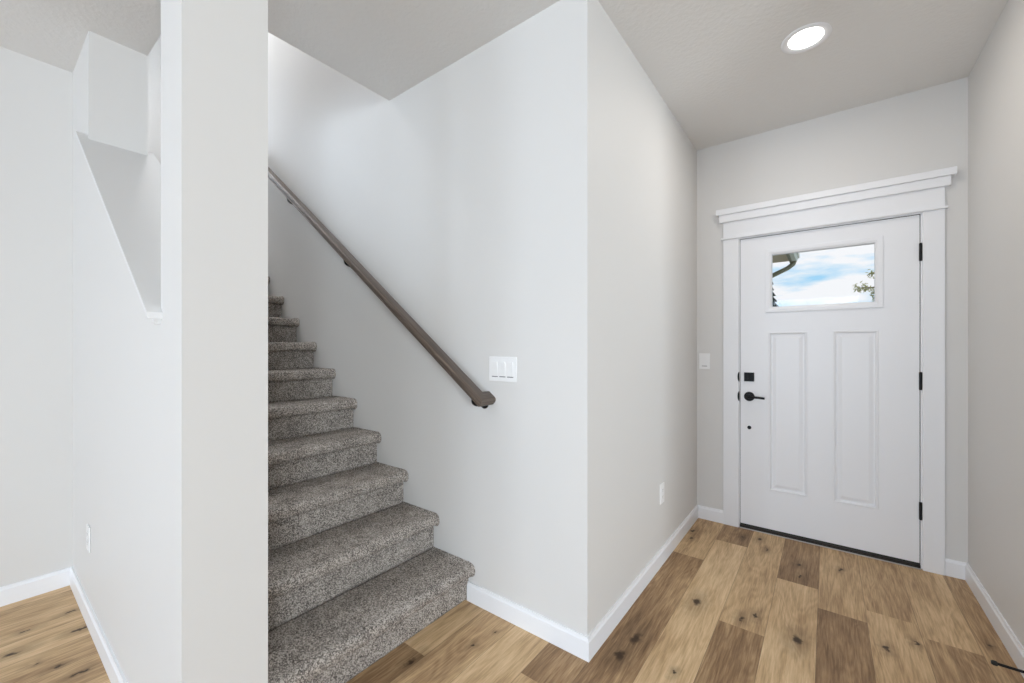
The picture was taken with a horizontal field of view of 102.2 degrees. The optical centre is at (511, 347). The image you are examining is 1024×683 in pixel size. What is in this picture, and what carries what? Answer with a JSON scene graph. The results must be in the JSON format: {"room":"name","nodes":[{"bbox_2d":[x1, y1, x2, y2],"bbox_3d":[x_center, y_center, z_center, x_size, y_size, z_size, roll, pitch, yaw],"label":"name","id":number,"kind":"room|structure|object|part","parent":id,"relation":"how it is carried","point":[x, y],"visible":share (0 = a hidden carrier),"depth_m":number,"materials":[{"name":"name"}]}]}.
{"room":"entrance hall","nodes":[
{"label":"entrance hall","id":0,"kind":"room"},
{"bbox_2d":[0,46,72,586],"bbox_3d":[-4.018,-0.107,0.129,0.110,2.740,5.336,0,0,37],"label":"wall","id":1,"kind":"structure","parent":0,"point":[36,96],"depth_m":2.12,"materials":[{"name":"white paint"}]},
{"bbox_2d":[0,567,70,606],"bbox_3d":[-3.969,1.217,0.092,0.013,0.092,5.336,0,0,37],"label":"baseboard","id":2,"kind":"structure","parent":1,"relation":"attached to","point":[18,591],"depth_m":2.10,"materials":[{"name":"white paint"}]},
{"bbox_2d":[148,35,160,163],"bbox_3d":[-4.539,-1.437,4.694,0.110,5.400,1.294,0,0,37],"label":"wall","id":3,"kind":"structure","parent":0,"point":[154,57],"depth_m":4.95,"materials":[{"name":"white paint"}]},
{"bbox_2d":[73,0,267,682],"bbox_3d":[-2.812,-0.107,2.697,5.058,2.740,0.210,0,0,37],"label":"wall","id":4,"kind":"structure","parent":0,"point":[170,417],"depth_m":1.20,"materials":[{"name":"white paint"}]},
{"bbox_2d":[86,524,90,552],"bbox_3d":[-1.956,0.878,1.907,0.073,0.116,0.008,0,0,37],"label":"wall outlet","id":5,"kind":"object","parent":4,"relation":"attached to","point":[88,529],"visible":1,"depth_m":1.89,"materials":[{"name":"white plastic"}]},
{"bbox_2d":[70,566,127,682],"bbox_3d":[-1.614,1.217,1.644,1.877,0.092,0.013,0,0,37],"label":"baseboard","id":6,"kind":"structure","parent":4,"relation":"attached to","point":[115,674],"depth_m":1.74,"materials":[{"name":"white paint"}]},
{"bbox_2d":[76,131,162,323],"bbox_3d":[-1.445,-0.542,1.655,1.278,0.946,0.280,0,0,37],"label":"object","id":7,"kind":"structure","parent":4,"relation":"attached to","point":[128,183],"depth_m":1.59,"materials":[{"name":"white paint"}]},
{"bbox_2d":[268,0,563,624],"bbox_3d":[-1.942,-1.437,3.460,5.517,5.400,0.110,0,0,37],"label":"wall","id":8,"kind":"structure","parent":0,"point":[448,191],"depth_m":2.14,"materials":[{"name":"white paint"}]},
{"bbox_2d":[268,167,495,408],"bbox_3d":[-1.592,-1.078,3.056,3.727,2.746,0.106,0,0,37],"label":"handrail","id":9,"kind":"object","parent":8,"relation":"attached to","point":[479,398],"visible":0.77,"depth_m":2.30,"materials":[{"name":"brown wood"}]},
{"bbox_2d":[489,357,516,381],"bbox_3d":[-0.045,0.100,1.938,0.166,0.116,0.011,0,0,37],"label":"light switch","id":10,"kind":"object","parent":8,"relation":"attached to","point":[504,369],"visible":1,"depth_m":1.93,"materials":[{"name":"white plastic"}]},
{"bbox_2d":[467,581,588,661],"bbox_3d":[0.045,1.217,1.868,0.672,0.092,0.013,0,0,37],"label":"baseboard","id":11,"kind":"structure","parent":8,"relation":"attached to","point":[557,634],"depth_m":1.83,"materials":[{"name":"white paint"}]},
{"bbox_2d":[0,0,1007,149],"bbox_3d":[-1.332,-1.595,-0.057,10.750,0.236,8.596,0,0,37],"label":"ceiling","id":12,"kind":"structure","parent":0,"point":[721,68],"depth_m":1.99,"materials":[{"name":"white paint"}]},
{"bbox_2d":[781,22,831,53],"bbox_3d":[1.402,-1.474,1.972,0.200,0.007,0.200,0,0,37],"label":"recessed light","id":13,"kind":"object","parent":12,"relation":"in","point":[803,39],"visible":1,"depth_m":1.96,"materials":[{"name":"white paint"}]},
{"bbox_2d":[0,518,1023,682],"bbox_3d":[-1.375,1.263,0.010,10.800,0.001,8.550,0,0,37],"label":"floor","id":14,"kind":"structure","parent":0,"point":[729,604],"depth_m":1.83,"materials":[{"name":"brown wood"}]},
{"bbox_2d":[268,276,474,682],"bbox_3d":[-2.469,-0.224,3.179,5.010,2.979,0.970,0,0,37],"label":"carpeted staircase","id":15,"kind":"structure","parent":14,"relation":"on","point":[339,520],"depth_m":1.97,"materials":[{"name":"carpet"}]},
{"bbox_2d":[564,0,696,635],"bbox_3d":[0.801,-0.107,2.417,0.110,2.740,1.776,0,0,37],"label":"wall","id":16,"kind":"structure","parent":0,"point":[630,167],"depth_m":1.94,"materials":[{"name":"white paint"}]},
{"bbox_2d":[587,505,697,661],"bbox_3d":[0.846,1.217,2.375,0.013,0.092,1.789,0,0,37],"label":"baseboard","id":17,"kind":"structure","parent":16,"relation":"attached to","point":[604,628],"depth_m":2.06,"materials":[{"name":"white paint"}]},
{"bbox_2d":[660,482,663,504],"bbox_3d":[0.882,0.853,2.427,0.008,0.116,0.073,0,0,37],"label":"wall outlet","id":18,"kind":"object","parent":16,"relation":"attached to","point":[662,484],"visible":1,"depth_m":2.41,"materials":[{"name":"white plastic"}]},
{"bbox_2d":[697,77,967,562],"bbox_3d":[1.979,-0.107,2.730,1.605,2.740,0.150,0,0,37],"label":"wall","id":19,"kind":"structure","parent":0,"point":[923,130],"depth_m":2.55,"materials":[{"name":"white paint"}]},
{"bbox_2d":[699,353,709,368],"bbox_3d":[1.422,0.098,3.053,0.074,0.116,0.011,0,0,37],"label":"light switch","id":20,"kind":"object","parent":19,"relation":"attached to","point":[704,358],"visible":1,"depth_m":3.05,"materials":[{"name":"white plastic"}]},
{"bbox_2d":[698,505,722,523],"bbox_3d":[1.450,1.217,3.030,0.180,0.092,0.013,0,0,37],"label":"baseboard","id":21,"kind":"structure","parent":19,"relation":"attached to","point":[707,513],"depth_m":3.02,"materials":[{"name":"white paint"}]},
{"bbox_2d":[738,215,921,562],"bbox_3d":[1.971,0.234,2.642,0.933,1.997,0.096,0,0,37],"label":"door","id":22,"kind":"structure","parent":19,"relation":"in","point":[830,393],"depth_m":2.60,"materials":[{"name":"white paint"}]},
{"bbox_3d":[1.645,0.338,2.870,0.065,0.065,0.040,0,0,37],"label":"lever","id":23,"kind":"part","parent":22,"relation":"part of","materials":[{"name":"black metal"}]},
{"bbox_3d":[1.666,0.339,2.828,0.109,0.022,0.019,0,0,34],"label":"lever","id":24,"kind":"part","parent":22,"relation":"part of","materials":[{"name":"black metal"}]},
{"bbox_3d":[1.836,0.430,2.753,0.216,1.078,0.012,0,0,37],"label":"panel","id":25,"kind":"part","parent":22,"relation":"part of","materials":[{"name":"white paint"}]},
{"bbox_3d":[2.113,0.430,2.543,0.216,1.078,0.012,0,0,37],"label":"panel","id":26,"kind":"part","parent":22,"relation":"part of","materials":[{"name":"white paint"}]},
{"bbox_2d":[739,523,920,569],"bbox_3d":[2.014,1.248,2.696,0.916,0.030,0.170,0,0,37],"label":"threshold","id":27,"kind":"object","parent":19,"relation":"in","point":[850,550],"depth_m":2.59,"materials":[{"name":"brown metal"}]},
{"bbox_2d":[716,166,956,575],"bbox_3d":[2.000,0.138,2.683,1.196,2.250,0.200,0,0,37],"label":"trim","id":28,"kind":"structure","parent":19,"relation":"attached to","point":[922,194],"depth_m":2.37,"materials":[{"name":"white paint"}]},
{"bbox_3d":[1.560,0.245,2.943,0.098,2.037,0.018,0,0,37],"label":"casing","id":29,"kind":"part","parent":28,"relation":"part of","materials":[{"name":"white paint"}]},
{"bbox_3d":[2.372,0.245,2.325,0.088,2.037,0.018,0,0,37],"label":"casing","id":30,"kind":"part","parent":28,"relation":"part of","materials":[{"name":"white paint"}]},
{"bbox_2d":[945,558,965,579],"bbox_3d":[2.445,1.217,2.273,0.089,0.092,0.013,0,0,37],"label":"baseboard","id":31,"kind":"structure","parent":19,"relation":"attached to","point":[953,568],"depth_m":2.27,"materials":[{"name":"white paint"}]},
{"bbox_2d":[968,0,1023,646],"bbox_3d":[1.953,-0.107,1.464,0.110,2.740,1.896,0,0,37],"label":"wall","id":32,"kind":"structure","parent":0,"point":[996,79],"depth_m":1.85,"materials":[{"name":"white paint"}]},
{"bbox_2d":[965,563,1023,677],"bbox_3d":[1.905,1.217,1.501,0.013,0.092,1.896,0,0,37],"label":"baseboard","id":33,"kind":"structure","parent":32,"relation":"attached to","point":[1005,633],"depth_m":1.83,"materials":[{"name":"white paint"}]},
{"bbox_2d":[991,660,1023,672],"bbox_3d":[1.888,1.213,1.569,0.095,0.026,0.026,0,0,37],"label":"door stop","id":34,"kind":"object","parent":32,"relation":"attached to","point":[993,662],"visible":1,"depth_m":1.57,"materials":[{"name":"black metal"}]},
{"bbox_3d":[1.892,1.213,1.566,0.074,0.010,0.010,0,0,37],"label":"rod","id":35,"kind":"part","parent":34,"relation":"part of","materials":[{"name":"black metal"}]},
{"label":"outside","id":36,"kind":"structure","parent":0,"visible":0},
{"bbox_3d":[19.228,1.513,25.240,60.000,0.200,56.540,0,0,37],"label":"ground","id":37,"kind":"structure","parent":36,"visible":0},
{"bbox_2d":[773,289,778,306],"bbox_3d":[10.640,-0.809,17.026,1.608,4.445,1.608,0,0,37],"label":"evergreen tree","id":38,"kind":"object","parent":37,"relation":"on","point":[774,299],"visible":0.05,"depth_m":16.85,"materials":[{"name":"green plant"}]},
{"bbox_2d":[773,253,799,276],"bbox_3d":[2.295,-0.662,6.184,3.155,4.150,3.420,0,0,37],"label":"neighbor house","id":39,"kind":"structure","parent":37,"relation":"on","point":[792,258],"depth_m":6.54,"materials":[{"name":"beige paint"}]},
{"bbox_2d":[853,269,873,301],"bbox_3d":[10.048,-0.472,11.211,1.272,3.774,0.541,0,0,37],"label":"tree","id":40,"kind":"object","parent":37,"relation":"on","point":[872,272],"visible":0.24,"depth_m":11.42,"materials":[{"name":"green plant"}]}
]}

